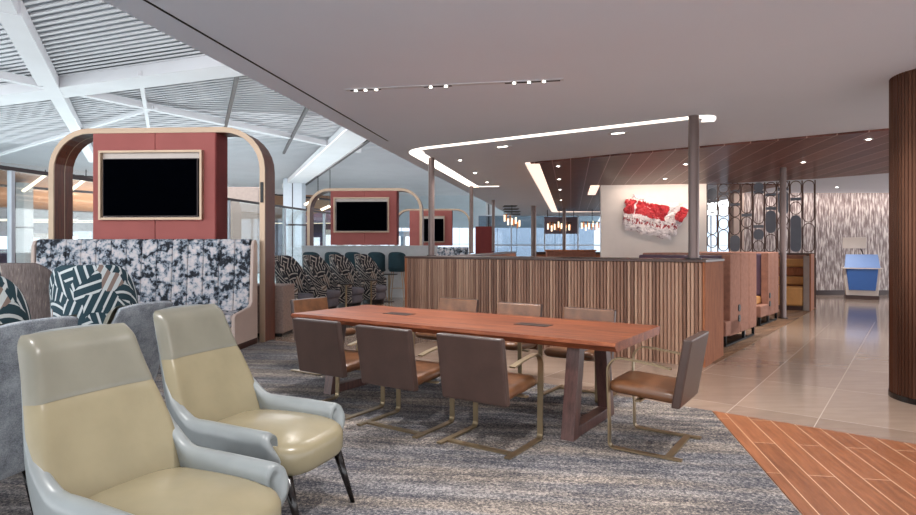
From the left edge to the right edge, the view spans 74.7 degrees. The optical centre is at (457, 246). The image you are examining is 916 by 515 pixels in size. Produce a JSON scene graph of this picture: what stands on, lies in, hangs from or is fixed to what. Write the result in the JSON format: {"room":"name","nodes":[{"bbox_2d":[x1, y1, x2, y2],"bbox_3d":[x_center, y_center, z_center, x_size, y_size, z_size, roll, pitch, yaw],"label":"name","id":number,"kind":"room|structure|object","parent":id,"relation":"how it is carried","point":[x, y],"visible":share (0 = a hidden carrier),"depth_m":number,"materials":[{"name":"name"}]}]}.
{"room":"airport terminal","nodes":[
{"label":"airport terminal","id":0,"kind":"room"},
{"bbox_2d":[0,162,330,220],"bbox_3d":[-29.631,-3.975,41.721,12.004,1.950,56.440,0,0,31],"label":"ceiling","id":1,"kind":"structure","parent":0,"point":[81,201],"depth_m":44.07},
{"bbox_2d":[0,105,157,155],"bbox_3d":[-20.699,-4.389,27.653,28.536,0.100,0.120,0,0,38],"label":"trim","id":2,"kind":"structure","parent":1,"relation":"attached to","point":[138,112],"depth_m":21.93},
{"bbox_2d":[0,184,330,210],"bbox_3d":[-28.351,-3.979,40.940,0.250,0.160,56.440,0,0,31],"label":"trim","id":3,"kind":"structure","parent":1,"relation":"attached to","point":[1,185],"depth_m":42.77,"materials":[{"name":"brown metal"}]},
{"bbox_2d":[0,207,330,222],"bbox_3d":[-44.900,-3.100,48.000,70.200,0.200,56.000,0,0,0],"label":"ceiling","id":4,"kind":"structure","parent":0,"point":[37,213],"depth_m":55.39,"materials":[{"name":"paint"}]},
{"bbox_2d":[0,211,380,255],"bbox_3d":[-44.900,-1.600,76.150,70.200,6.000,0.300,0,0,0],"label":"wall","id":5,"kind":"structure","parent":0,"point":[38,227],"depth_m":76.00,"materials":[{"name":"paint"}]},
{"bbox_2d":[0,0,468,195],"bbox_3d":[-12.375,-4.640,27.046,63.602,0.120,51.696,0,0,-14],"label":"ceiling","id":6,"kind":"structure","parent":0,"point":[444,188],"depth_m":20.91,"materials":[{"name":"white metal"}]},
{"bbox_2d":[0,0,41,85],"bbox_3d":[-8.908,-4.441,12.149,0.360,0.300,8.865,0,0,-28],"label":"trim","id":7,"kind":"structure","parent":6,"relation":"attached to","point":[7,6],"depth_m":11.47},
{"bbox_2d":[0,0,92,161],"bbox_3d":[-13.354,-4.428,20.697,0.360,0.300,21.917,0,0,-28],"label":"trim","id":8,"kind":"structure","parent":6,"relation":"attached to","point":[20,26],"depth_m":13.99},
{"bbox_2d":[0,71,360,152],"bbox_3d":[-8.245,-4.415,21.276,0.220,0.200,14.415,0,0,31],"label":"trim","id":9,"kind":"structure","parent":8,"relation":"attached to","point":[4,76],"depth_m":19.54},
{"bbox_2d":[138,71,149,127],"bbox_3d":[-9.931,-4.376,19.080,0.100,0.100,8.820,0,0,-26],"label":"trim","id":10,"kind":"structure","parent":9,"relation":"attached to","point":[143,95],"depth_m":18.09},
{"bbox_2d":[224,76,239,126],"bbox_3d":[-6.932,-4.363,18.302,0.100,0.100,7.968,0,0,-23],"label":"trim","id":11,"kind":"structure","parent":9,"relation":"attached to","point":[236,79],"depth_m":17.54,"materials":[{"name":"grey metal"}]},
{"bbox_2d":[283,107,308,153],"bbox_3d":[-6.332,-4.350,23.097,0.100,0.100,9.987,0,0,-20],"label":"trim","id":12,"kind":"structure","parent":9,"relation":"attached to","point":[305,110],"depth_m":21.79,"materials":[{"name":"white metal"}]},
{"bbox_2d":[0,55,244,105],"bbox_3d":[-11.242,-4.454,16.836,20.973,0.300,0.850,0,0,21],"label":"trim","id":13,"kind":"structure","parent":6,"relation":"attached to","point":[201,68],"depth_m":15.60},
{"bbox_2d":[282,126,366,188],"bbox_3d":[-4.320,-4.402,24.000,1.150,0.300,42.688,0,0,-22],"label":"trim","id":14,"kind":"structure","parent":6,"relation":"attached to","point":[343,141],"depth_m":27.89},
{"bbox_2d":[305,140,369,184],"bbox_3d":[-3.652,-4.298,24.268,0.140,0.100,42.688,0,0,-22],"label":"trim","id":15,"kind":"structure","parent":6,"relation":"attached to","point":[366,141],"depth_m":29.26,"materials":[{"name":"white metal"}]},
{"bbox_2d":[257,273,275,282],"bbox_3d":[-25.000,1.402,38.000,90.000,0.001,84.000,0,0,0],"label":"floor","id":16,"kind":"structure","parent":0,"point":[258,274],"depth_m":26.71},
{"bbox_2d":[0,231,6,262],"bbox_3d":[-37.780,0.043,50.294,1.640,2.715,0.800,0,0,0],"label":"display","id":17,"kind":"object","parent":16,"relation":"on","point":[3,234],"visible":0.34,"depth_m":50.20,"materials":[{"name":"white"}]},
{"bbox_2d":[6,182,33,262],"bbox_3d":[-28.025,-1.350,38.416,1.137,5.500,0.891,0,0,0],"label":"pillar","id":18,"kind":"structure","parent":16,"relation":"on","point":[24,227],"depth_m":38.00,"materials":[{"name":"white metal"}]},
{"bbox_2d":[73,231,91,239],"bbox_3d":[-30.450,0.072,47.828,2.100,2.656,0.800,0,0,0],"label":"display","id":19,"kind":"object","parent":16,"relation":"on","point":[83,235],"visible":0.12,"depth_m":47.72,"materials":[{"name":"white"}]},
{"bbox_2d":[228,187,259,272],"bbox_3d":[-11.520,-0.900,32.683,1.707,4.600,1.365,0,0,0],"label":"pillar","id":20,"kind":"structure","parent":16,"relation":"on","point":[245,217],"depth_m":32.00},
{"bbox_2d":[283,178,305,265],"bbox_3d":[-11.033,-1.600,40.492,1.327,6.000,1.043,0,0,0],"label":"pillar","id":21,"kind":"structure","parent":16,"relation":"on","point":[294,194],"depth_m":40.00,"materials":[{"name":"white paint"}]},
{"bbox_2d":[314,233,322,245],"bbox_3d":[-11.784,0.099,50.687,1.431,2.601,0.800,0,0,0],"label":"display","id":22,"kind":"object","parent":16,"relation":"on","point":[318,237],"visible":0.17,"depth_m":50.59,"materials":[{"name":"white"}]},
{"bbox_2d":[0,308,915,514],"bbox_3d":[4.109,1.395,5.718,23.000,0.007,23.906,0,0,11],"label":"floor","id":23,"kind":"structure","parent":0,"point":[390,472],"depth_m":3.86,"materials":[{"name":"grey carpet"}]},
{"bbox_2d":[0,276,30,323],"bbox_3d":[-3.315,0.782,3.989,0.795,1.219,0.809,0,0,-30],"label":"armchair","id":24,"kind":"object","parent":23,"relation":"on","point":[14,307],"visible":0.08,"depth_m":3.96,"materials":[{"name":"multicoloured fabric"}]},
{"bbox_2d":[0,263,51,319],"bbox_3d":[-4.914,0.782,6.880,0.795,1.219,0.809,0,0,-5],"label":"armchair","id":25,"kind":"object","parent":23,"relation":"on","point":[32,279],"visible":0.12,"depth_m":6.61,"materials":[{"name":"grey fabric"}]},
{"bbox_2d":[0,314,77,514],"bbox_3d":[-2.442,0.864,2.955,1.025,1.057,0.680,0,0,15],"label":"lounge chair","id":26,"kind":"object","parent":23,"relation":"on","point":[11,430],"visible":0.51,"depth_m":2.83,"materials":[{"name":"grey fabric"}]},
{"bbox_2d":[49,265,137,325],"bbox_3d":[-3.716,0.782,6.133,0.795,1.219,0.809,0,0,-20],"label":"armchair","id":27,"kind":"object","parent":23,"relation":"on","point":[89,292],"visible":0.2,"depth_m":5.83,"materials":[{"name":"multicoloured fabric"}]},
{"bbox_2d":[103,300,172,381],"bbox_3d":[-2.362,0.864,3.795,1.025,1.057,0.680,0,0,15],"label":"lounge chair","id":28,"kind":"object","parent":23,"relation":"on","point":[138,317],"visible":0.12,"depth_m":3.67,"materials":[{"name":"grey fabric"}]},
{"bbox_2d":[31,239,256,349],"bbox_3d":[-4.612,0.642,8.458,3.361,1.516,0.760,0,0,4],"label":"banquette","id":29,"kind":"object","parent":23,"relation":"on","point":[222,273],"visible":0.37,"depth_m":8.65,"materials":[{"name":"fabric"}]},
{"bbox_2d":[36,239,52,269],"bbox_3d":[-6.094,0.417,8.837,0.225,1.066,0.170,0,0,4],"label":"cushion","id":30,"kind":"object","parent":29,"relation":"on","point":[44,247],"depth_m":8.81,"materials":[{"name":"fabric"}]},
{"bbox_2d":[51,239,67,271],"bbox_3d":[-5.863,0.417,8.821,0.225,1.066,0.170,0,0,4],"label":"cushion","id":31,"kind":"object","parent":29,"relation":"on","point":[59,247],"depth_m":8.80,"materials":[{"name":"fabric"}]},
{"bbox_2d":[66,239,82,264],"bbox_3d":[-5.632,0.417,8.805,0.225,1.066,0.170,0,0,4],"label":"cushion","id":32,"kind":"object","parent":29,"relation":"on","point":[74,247],"depth_m":8.78,"materials":[{"name":"fabric"}]},
{"bbox_2d":[81,239,97,264],"bbox_3d":[-5.401,0.417,8.789,0.225,1.066,0.170,0,0,4],"label":"cushion","id":33,"kind":"object","parent":29,"relation":"on","point":[89,247],"depth_m":8.76,"materials":[{"name":"fabric"}]},
{"bbox_2d":[96,239,112,264],"bbox_3d":[-5.170,0.417,8.773,0.225,1.066,0.170,0,0,4],"label":"cushion","id":34,"kind":"object","parent":29,"relation":"on","point":[104,247],"depth_m":8.75,"materials":[{"name":"fabric"}]},
{"bbox_2d":[111,239,127,270],"bbox_3d":[-4.939,0.417,8.757,0.225,1.066,0.170,0,0,4],"label":"cushion","id":35,"kind":"object","parent":29,"relation":"on","point":[119,247],"depth_m":8.73,"materials":[{"name":"fabric"}]},
{"bbox_2d":[126,239,143,302],"bbox_3d":[-4.708,0.417,8.741,0.225,1.066,0.170,0,0,4],"label":"cushion","id":36,"kind":"object","parent":29,"relation":"on","point":[134,247],"depth_m":8.71,"materials":[{"name":"fabric"}]},
{"bbox_2d":[140,239,158,302],"bbox_3d":[-4.478,0.417,8.724,0.225,1.066,0.170,0,0,4],"label":"cushion","id":37,"kind":"object","parent":29,"relation":"on","point":[149,248],"depth_m":8.69,"materials":[{"name":"fabric"}]},
{"bbox_2d":[156,239,173,300],"bbox_3d":[-4.247,0.417,8.708,0.225,1.066,0.170,0,0,4],"label":"cushion","id":38,"kind":"object","parent":29,"relation":"on","point":[164,247],"depth_m":8.67,"materials":[{"name":"fabric"}]},
{"bbox_2d":[171,239,189,306],"bbox_3d":[-4.016,0.417,8.692,0.225,1.066,0.170,0,0,4],"label":"cushion","id":39,"kind":"object","parent":29,"relation":"on","point":[180,248],"depth_m":8.65,"materials":[{"name":"fabric"}]},
{"bbox_2d":[187,239,204,304],"bbox_3d":[-3.785,0.417,8.676,0.225,1.066,0.170,0,0,4],"label":"cushion","id":40,"kind":"object","parent":29,"relation":"on","point":[195,247],"depth_m":8.64,"materials":[{"name":"fabric"}]},
{"bbox_2d":[202,239,219,305],"bbox_3d":[-3.554,0.417,8.660,0.225,1.066,0.170,0,0,4],"label":"cushion","id":41,"kind":"object","parent":29,"relation":"on","point":[210,247],"depth_m":8.62,"materials":[{"name":"fabric"}]},
{"bbox_2d":[218,239,235,310],"bbox_3d":[-3.323,0.417,8.644,0.225,1.066,0.170,0,0,4],"label":"cushion","id":42,"kind":"object","parent":29,"relation":"on","point":[226,247],"depth_m":8.60,"materials":[{"name":"fabric"}]},
{"bbox_2d":[224,310,239,327],"bbox_3d":[-3.116,0.990,8.283,0.225,0.180,0.580,0,0,4],"label":"seat cushion","id":43,"kind":"object","parent":29,"relation":"on","point":[229,314],"depth_m":8.00,"materials":[{"name":"fabric"}]},
{"bbox_2d":[233,239,251,309],"bbox_3d":[-3.092,0.417,8.627,0.225,1.066,0.170,0,0,4],"label":"cushion","id":44,"kind":"object","parent":29,"relation":"on","point":[242,248],"depth_m":8.59,"materials":[{"name":"fabric"}]},
{"bbox_2d":[17,323,288,514],"bbox_3d":[-1.177,0.864,2.328,1.025,1.057,0.680,0,0,24],"label":"lounge chair","id":45,"kind":"object","parent":23,"relation":"on","point":[100,437],"visible":1,"depth_m":2.37,"materials":[{"name":"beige leather"}]},
{"bbox_2d":[23,379,180,497],"bbox_3d":[-1.404,0.804,2.429,0.219,0.431,0.608,0,0,24],"label":"cushion","id":46,"kind":"object","parent":45,"relation":"on","point":[97,441],"depth_m":2.39,"materials":[{"name":"beige leather"}]},
{"bbox_2d":[88,467,280,514],"bbox_3d":[-1.064,1.022,2.277,0.698,0.204,0.588,0,0,24],"label":"seat cushion","id":47,"kind":"object","parent":45,"relation":"on","point":[133,490],"depth_m":2.30,"materials":[{"name":"beige leather"}]},
{"bbox_2d":[48,127,274,341],"bbox_3d":[-4.458,-0.181,9.038,3.286,3.163,0.495,0,0,3],"label":"arch frame","id":48,"kind":"object","parent":23,"relation":"on","point":[208,144],"visible":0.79,"depth_m":8.88,"materials":[{"name":"brown wood"}]},
{"bbox_2d":[103,158,198,216],"bbox_3d":[-4.501,-0.870,8.800,1.430,0.850,0.074,0,0,3],"label":"television","id":49,"kind":"object","parent":48,"relation":"attached to","point":[142,187],"visible":1,"depth_m":8.76,"materials":[{"name":"black glass"}]},
{"bbox_2d":[153,304,354,514],"bbox_3d":[-1.118,0.864,3.257,1.025,1.057,0.680,0,0,21],"label":"lounge chair","id":50,"kind":"object","parent":23,"relation":"on","point":[211,392],"visible":0.87,"depth_m":3.22,"materials":[{"name":"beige leather"}]},
{"bbox_2d":[161,345,259,420],"bbox_3d":[-1.349,0.804,3.346,0.219,0.431,0.608,0,0,21],"label":"cushion","id":51,"kind":"object","parent":50,"relation":"on","point":[212,383],"depth_m":3.31,"materials":[{"name":"beige leather"}]},
{"bbox_2d":[215,409,342,475],"bbox_3d":[-1.002,1.022,3.212,0.698,0.204,0.588,0,0,21],"label":"seat cushion","id":52,"kind":"object","parent":50,"relation":"on","point":[302,440],"depth_m":3.13,"materials":[{"name":"beige leather"}]},
{"bbox_2d":[290,297,357,374],"bbox_3d":[-1.523,0.995,6.852,0.577,0.789,0.592,0,0,34],"label":"chair","id":53,"kind":"object","parent":23,"relation":"on","point":[319,303],"visible":0.27,"depth_m":6.88,"materials":[{"name":"leather"}]},
{"bbox_2d":[293,318,384,419],"bbox_3d":[-1.024,0.995,5.159,0.592,0.789,0.577,0,0,34],"label":"chair","id":54,"kind":"object","parent":23,"relation":"on","point":[319,343],"visible":0.7,"depth_m":4.95,"materials":[{"name":"leather"}]},
{"bbox_2d":[355,325,454,438],"bbox_3d":[-0.416,0.995,4.701,0.592,0.789,0.577,0,0,34],"label":"chair","id":55,"kind":"object","parent":23,"relation":"on","point":[386,354],"visible":0.8,"depth_m":4.50,"materials":[{"name":"brown leather"}]},
{"bbox_2d":[413,298,478,350],"bbox_3d":[-0.132,0.995,6.750,0.592,0.789,0.577,0,0,34],"label":"chair","id":56,"kind":"object","parent":23,"relation":"on","point":[449,304],"visible":0.18,"depth_m":6.87,"materials":[{"name":"leather"}]},
{"bbox_2d":[291,305,660,441],"bbox_3d":[0.021,1.023,5.413,3.250,0.754,1.118,0,0,34],"label":"conference table","id":57,"kind":"object","parent":23,"relation":"on","point":[579,336],"visible":0.89,"depth_m":4.86,"materials":[{"name":"brown wood"}]},
{"bbox_2d":[436,333,543,459],"bbox_3d":[0.222,0.995,4.270,0.592,0.789,0.577,0,0,34],"label":"chair","id":58,"kind":"object","parent":23,"relation":"on","point":[473,369],"visible":1,"depth_m":4.09,"materials":[{"name":"brown leather"}]},
{"bbox_2d":[497,302,542,383],"bbox_3d":[0.517,0.995,6.192,0.592,0.789,0.577,0,0,34],"label":"chair","id":59,"kind":"object","parent":23,"relation":"on","point":[506,308],"visible":0.28,"depth_m":6.28,"materials":[{"name":"leather"}]},
{"bbox_2d":[538,307,617,402],"bbox_3d":[1.141,0.995,5.651,0.592,0.789,0.577,0,0,34],"label":"chair","id":60,"kind":"object","parent":23,"relation":"on","point":[575,313],"visible":0.44,"depth_m":5.72,"materials":[{"name":"leather"}]},
{"bbox_2d":[606,331,708,461],"bbox_3d":[1.413,0.995,4.238,0.577,0.789,0.592,0,0,34],"label":"chair","id":61,"kind":"object","parent":23,"relation":"on","point":[678,391],"visible":1,"depth_m":4.10,"materials":[{"name":"brown leather"}]},
{"bbox_2d":[639,252,755,346],"bbox_3d":[3.631,0.739,9.333,1.517,1.292,1.610,0,0,40],"label":"bench","id":62,"kind":"object","parent":23,"relation":"on","point":[739,269],"visible":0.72,"depth_m":8.82,"materials":[{"name":"wood"}]},
{"bbox_2d":[639,255,721,257],"bbox_3d":[3.469,0.508,9.250,1.375,0.770,0.154,0,0,40],"label":"cushion","id":63,"kind":"object","parent":62,"relation":"on","point":[640,256],"depth_m":9.26,"materials":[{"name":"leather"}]},
{"bbox_2d":[699,251,778,325],"bbox_3d":[5.146,0.739,11.455,1.517,1.292,1.340,0,0,40],"label":"bench","id":64,"kind":"object","parent":23,"relation":"on","point":[767,263],"visible":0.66,"depth_m":10.99,"materials":[{"name":"beige fabric"}]},
{"bbox_2d":[756,254,760,295],"bbox_3d":[5.070,0.508,11.476,1.375,0.770,0.154,0,0,40],"label":"cushion","id":65,"kind":"object","parent":64,"relation":"on","point":[758,256],"depth_m":11.01,"materials":[{"name":"fabric"}]},
{"bbox_2d":[707,180,815,306],"bbox_3d":[7.247,-0.097,14.464,2.380,2.982,0.120,0,0,31],"label":"screen","id":66,"kind":"object","parent":23,"relation":"on","point":[796,228],"visible":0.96,"depth_m":14.36,"materials":[{"name":"metal"}]},
{"bbox_2d":[778,167,787,318],"bbox_3d":[6.364,-0.092,11.748,0.174,2.973,0.174,0,0,0],"label":"post","id":67,"kind":"object","parent":23,"relation":"on","point":[782,170],"visible":0.84,"depth_m":11.70,"materials":[{"name":"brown metal"}]},
{"bbox_2d":[779,254,813,310],"bbox_3d":[7.149,0.775,13.805,1.750,1.250,0.690,0,0,36],"label":"bench","id":68,"kind":"object","parent":23,"relation":"on","point":[799,268],"visible":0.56,"depth_m":13.26,"materials":[{"name":"brown wood"}]},
{"bbox_2d":[779,259,802,266],"bbox_3d":[7.143,0.357,13.903,1.565,0.185,0.100,0,0,36],"label":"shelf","id":69,"kind":"object","parent":68,"relation":"on","point":[789,262],"depth_m":13.53,"materials":[{"name":"wood"}]},
{"bbox_2d":[779,267,802,275],"bbox_3d":[7.143,0.557,13.903,1.565,0.185,0.100,0,0,36],"label":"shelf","id":70,"kind":"object","parent":68,"relation":"on","point":[790,271],"depth_m":13.54,"materials":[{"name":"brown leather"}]},
{"bbox_2d":[779,276,802,284],"bbox_3d":[7.143,0.757,13.903,1.565,0.185,0.100,0,0,36],"label":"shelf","id":71,"kind":"object","parent":68,"relation":"on","point":[790,280],"depth_m":13.53,"materials":[{"name":"wood"}]},
{"bbox_2d":[399,195,599,227],"bbox_3d":[2.100,-3.475,58.000,23.800,2.950,8.000,0,0,0],"label":"ceiling","id":72,"kind":"structure","parent":0,"point":[460,220],"depth_m":58.47,"materials":[{"name":"paint"}]},
{"bbox_2d":[102,0,915,214],"bbox_3d":[6.216,-1.740,13.750,19.568,0.380,33.500,0,0,0],"label":"ceiling","id":73,"kind":"structure","parent":0,"point":[765,69],"depth_m":5.63,"materials":[{"name":"paint"}]},
{"bbox_2d":[143,0,387,140],"bbox_3d":[-2.156,-1.579,3.022,0.020,0.004,12.051,0,0,11],"label":"trim","id":74,"kind":"structure","parent":73,"relation":"attached to","point":[150,3],"depth_m":4.99,"materials":[{"name":"metal"}]},
{"bbox_2d":[427,157,435,255],"bbox_3d":[-0.470,-0.710,10.620,0.165,1.739,0.165,0,0,0],"label":"post","id":75,"kind":"object","parent":73,"relation":"attached to","point":[431,161],"visible":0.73,"depth_m":10.58,"materials":[{"name":"brown metal"}]},
{"bbox_2d":[345,79,563,91],"bbox_3d":[-0.066,-1.588,5.849,2.156,0.044,0.070,0,0,10],"label":"track light","id":76,"kind":"object","parent":73,"relation":"attached to","point":[542,80],"visible":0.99,"depth_m":5.83,"materials":[{"name":"white paint"}]},
{"bbox_2d":[468,186,473,252],"bbox_3d":[0.345,-0.710,15.500,0.150,1.739,0.150,0,0,0],"label":"post","id":77,"kind":"object","parent":73,"relation":"attached to","point":[470,187],"visible":0.97,"depth_m":15.46,"materials":[{"name":"brown metal"}]},
{"bbox_2d":[491,200,495,251],"bbox_3d":[1.190,-0.710,20.200,0.150,1.739,0.150,0,0,0],"label":"post","id":78,"kind":"object","parent":73,"relation":"attached to","point":[493,201],"visible":1,"depth_m":20.16,"materials":[{"name":"brown metal"}]},
{"bbox_2d":[525,163,584,211],"bbox_3d":[3.239,-1.561,19.586,4.724,0.030,16.666,0,0,28],"label":"recessed light","id":79,"kind":"object","parent":73,"relation":"in","point":[535,170],"visible":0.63,"depth_m":14.72,"materials":[{"name":"beige"}]},
{"bbox_2d":[547,209,571,230],"bbox_3d":[4.150,-1.110,24.602,1.000,0.940,0.246,0,0,0],"label":"chandelier","id":80,"kind":"object","parent":73,"relation":"hanging from","point":[549,225],"visible":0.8,"depth_m":24.56,"materials":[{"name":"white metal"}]},
{"bbox_2d":[544,210,576,233],"bbox_3d":[4.295,-1.050,25.075,1.350,1.000,0.150,0,0,0],"label":"menu board","id":81,"kind":"object","parent":73,"relation":"hanging from","point":[573,219],"visible":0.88,"depth_m":25.00,"materials":[{"name":"black plastic"}]},
{"bbox_2d":[409,115,715,186],"bbox_3d":[0.436,-1.582,11.069,3.080,0.016,8.979,0,0,-18],"label":"recessed light","id":82,"kind":"object","parent":73,"relation":"in","point":[417,153],"visible":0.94,"depth_m":8.79,"materials":[{"name":"beige"}]},
{"bbox_2d":[580,221,599,230],"bbox_3d":[5.500,-1.125,24.588,0.950,0.910,0.211,0,0,0],"label":"chandelier","id":83,"kind":"object","parent":73,"relation":"hanging from","point":[597,225],"visible":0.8,"depth_m":24.55,"materials":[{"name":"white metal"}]},
{"bbox_2d":[257,295,915,514],"bbox_3d":[5.288,1.400,15.000,29.423,0.001,38.000,0,0,0],"label":"floor","id":84,"kind":"structure","parent":0,"point":[827,368],"depth_m":6.64,"materials":[{"name":"tile"}]},
{"bbox_2d":[0,165,378,262],"bbox_3d":[-5.236,0.080,18.229,0.081,2.640,23.870,0,0,11],"label":"window","id":85,"kind":"structure","parent":84,"relation":"on","point":[11,171],"depth_m":9.34,"materials":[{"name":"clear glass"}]},
{"bbox_2d":[257,283,293,336],"bbox_3d":[-3.180,1.000,9.649,0.950,0.800,0.550,0,0,3],"label":"bench","id":86,"kind":"object","parent":84,"relation":"on","point":[284,292],"visible":0.34,"depth_m":9.37,"materials":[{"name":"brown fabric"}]},
{"bbox_2d":[275,255,313,299],"bbox_3d":[-3.366,0.782,12.224,0.809,1.219,0.795,0,0,20],"label":"armchair","id":87,"kind":"object","parent":84,"relation":"on","point":[287,269],"visible":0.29,"depth_m":12.45,"materials":[{"name":"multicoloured fabric"}]},
{"bbox_2d":[303,255,339,308],"bbox_3d":[-2.997,0.782,13.124,0.809,1.219,0.795,0,0,20],"label":"armchair","id":88,"kind":"object","parent":84,"relation":"on","point":[324,280],"visible":0.72,"depth_m":13.10,"materials":[{"name":"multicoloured fabric"}]},
{"bbox_2d":[329,254,363,307],"bbox_3d":[-2.616,0.782,14.024,0.809,1.219,0.795,0,0,20],"label":"armchair","id":89,"kind":"object","parent":84,"relation":"on","point":[343,269],"visible":0.71,"depth_m":13.86,"materials":[{"name":"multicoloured fabric"}]},
{"bbox_2d":[307,188,423,245],"bbox_3d":[-2.638,-0.132,17.130,3.276,3.063,0.495,0,0,2],"label":"arch frame","id":90,"kind":"object","parent":84,"relation":"on","point":[390,195],"visible":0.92,"depth_m":16.95,"materials":[{"name":"brown wood"}]},
{"bbox_2d":[336,202,387,230],"bbox_3d":[-2.706,-0.865,16.892,1.440,0.820,0.074,0,0,2],"label":"television","id":91,"kind":"object","parent":90,"relation":"attached to","point":[350,216],"visible":1,"depth_m":16.86,"materials":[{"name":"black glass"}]},
{"bbox_2d":[301,246,437,296],"bbox_3d":[-2.471,0.680,16.825,3.810,1.440,0.340,0,0,2],"label":"wall","id":92,"kind":"structure","parent":84,"relation":"on","point":[321,250],"depth_m":16.67,"materials":[{"name":"paint"}]},
{"bbox_2d":[354,254,386,303],"bbox_3d":[-2.186,0.782,14.925,0.809,1.219,0.795,0,0,20],"label":"armchair","id":93,"kind":"object","parent":84,"relation":"on","point":[366,267],"visible":0.73,"depth_m":14.71,"materials":[{"name":"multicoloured fabric"}]},
{"bbox_2d":[368,252,386,298],"bbox_3d":[-2.160,0.765,16.000,0.474,1.270,0.444,0,0,5],"label":"bar stool","id":94,"kind":"object","parent":84,"relation":"on","point":[378,258],"visible":0.41,"depth_m":15.80,"materials":[{"name":"teal fabric"}]},
{"bbox_2d":[388,252,405,299],"bbox_3d":[-1.613,0.765,16.000,0.474,1.270,0.444,0,0,5],"label":"bar stool","id":95,"kind":"object","parent":84,"relation":"on","point":[396,260],"visible":0.94,"depth_m":15.81,"materials":[{"name":"teal fabric"}]},
{"bbox_2d":[395,209,470,253],"bbox_3d":[-1.103,-0.132,26.230,3.306,3.063,0.495,0,0,2],"label":"arch frame","id":96,"kind":"object","parent":84,"relation":"on","point":[446,214],"visible":0.56,"depth_m":26.07,"materials":[{"name":"brown wood"}]},
{"bbox_2d":[424,219,443,240],"bbox_3d":[-1.051,-0.735,25.988,0.850,0.980,0.074,0,0,2],"label":"television","id":97,"kind":"object","parent":96,"relation":"attached to","point":[439,223],"visible":0.67,"depth_m":25.95,"materials":[{"name":"black glass"}]},
{"bbox_2d":[437,247,469,255],"bbox_3d":[-1.112,0.702,25.276,3.201,1.396,0.760,0,0,2],"label":"banquette","id":98,"kind":"object","parent":84,"relation":"on","point":[445,251],"visible":0.07,"depth_m":25.50,"materials":[{"name":"fabric"}]},
{"bbox_2d":[452,252,516,255],"bbox_3d":[0.902,0.780,15.868,0.320,1.240,10.980,0,0,11],"label":"table","id":99,"kind":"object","parent":84,"relation":"on","point":[494,253],"depth_m":15.25,"materials":[{"name":"brown wood"}]},
{"bbox_2d":[475,226,493,253],"bbox_3d":[1.300,0.200,29.260,0.900,2.400,0.120,0,0,0],"label":"information board","id":100,"kind":"object","parent":84,"relation":"on","point":[483,234],"visible":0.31,"depth_m":29.20,"materials":[{"name":"red fabric"}]},
{"bbox_2d":[531,206,535,256],"bbox_3d":[2.900,-0.089,23.000,0.300,2.979,0.300,0,0,0],"label":"post","id":101,"kind":"object","parent":84,"relation":"on","point":[533,208],"visible":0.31,"depth_m":22.91,"materials":[{"name":"brown metal"}]},
{"bbox_2d":[404,256,723,367],"bbox_3d":[1.280,0.774,8.691,4.620,1.252,0.940,0,0,36],"label":"wall","id":102,"kind":"structure","parent":84,"relation":"on","point":[683,297],"depth_m":7.68,"materials":[{"name":"brown wood"}]},
{"bbox_2d":[686,115,701,258],"bbox_3d":[2.842,-0.716,7.234,0.186,1.727,0.186,0,0,0],"label":"post","id":103,"kind":"object","parent":102,"relation":"on","point":[693,120],"visible":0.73,"depth_m":7.18,"materials":[{"name":"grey metal"}]},
{"bbox_2d":[562,209,565,249],"bbox_3d":[4.300,-0.089,24.300,0.210,2.979,0.210,0,0,0],"label":"post","id":104,"kind":"object","parent":84,"relation":"on","point":[563,210],"visible":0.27,"depth_m":24.24,"materials":[{"name":"brown metal"}]},
{"bbox_2d":[545,250,596,256],"bbox_3d":[3.700,0.695,19.510,1.640,1.210,0.820,0,0,0],"label":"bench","id":105,"kind":"object","parent":84,"relation":"on","point":[549,253],"visible":0.27,"depth_m":19.60,"materials":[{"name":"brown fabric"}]},
{"bbox_2d":[477,215,727,251],"bbox_3d":[8.500,-0.090,30.005,15.050,3.030,0.110,0,0,0],"label":"window","id":106,"kind":"structure","parent":84,"relation":"on","point":[511,245],"depth_m":29.96,"materials":[{"name":"clear glass"}]},
{"bbox_2d":[841,237,882,299],"bbox_3d":[10.928,0.570,16.252,0.920,1.660,0.550,0,0,30],"label":"podium","id":107,"kind":"object","parent":84,"relation":"on","point":[861,272],"visible":1,"depth_m":16.10,"materials":[{"name":"plastic"}]},
{"bbox_2d":[843,237,865,247],"bbox_3d":[10.853,-0.110,16.422,0.540,0.300,0.050,0,0,30],"label":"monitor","id":108,"kind":"object","parent":107,"relation":"on","point":[856,242],"depth_m":16.40,"materials":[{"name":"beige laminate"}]},
{"bbox_2d":[888,69,915,404],"bbox_3d":[4.420,-0.090,5.470,0.812,2.980,0.812,0,0,0],"label":"column","id":109,"kind":"structure","parent":84,"relation":"on","point":[902,86],"depth_m":5.43,"materials":[{"name":"brown wood"}]},
{"bbox_2d":[600,184,706,257],"bbox_3d":[4.853,-0.074,14.989,2.517,2.949,0.250,0,0,8],"label":"wall","id":110,"kind":"structure","parent":0,"point":[615,241],"depth_m":14.92,"materials":[{"name":"paint"}]},
{"bbox_2d":[622,194,687,239],"bbox_3d":[4.876,-0.741,14.760,1.634,1.141,0.122,0,0,9],"label":"wall sculpture","id":111,"kind":"object","parent":110,"relation":"attached to","point":[643,215],"visible":0.98,"depth_m":14.79,"materials":[{"name":"red metal"}]},
{"bbox_2d":[730,193,743,251],"bbox_3d":[8.100,-0.090,17.450,0.300,2.980,0.300,0,0,0],"label":"wall","id":112,"kind":"structure","parent":0,"point":[735,196],"depth_m":17.30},
{"bbox_2d":[744,193,888,289],"bbox_3d":[12.125,-0.090,17.650,7.750,2.980,0.300,0,0,0],"label":"wall","id":113,"kind":"structure","parent":0,"point":[839,216],"depth_m":17.50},
{"bbox_2d":[816,290,888,294],"bbox_3d":[12.125,1.330,17.485,7.750,0.140,0.030,0,0,0],"label":"baseboard","id":114,"kind":"structure","parent":113,"relation":"attached to","point":[818,292],"depth_m":17.47,"materials":[{"name":"brown metal"}]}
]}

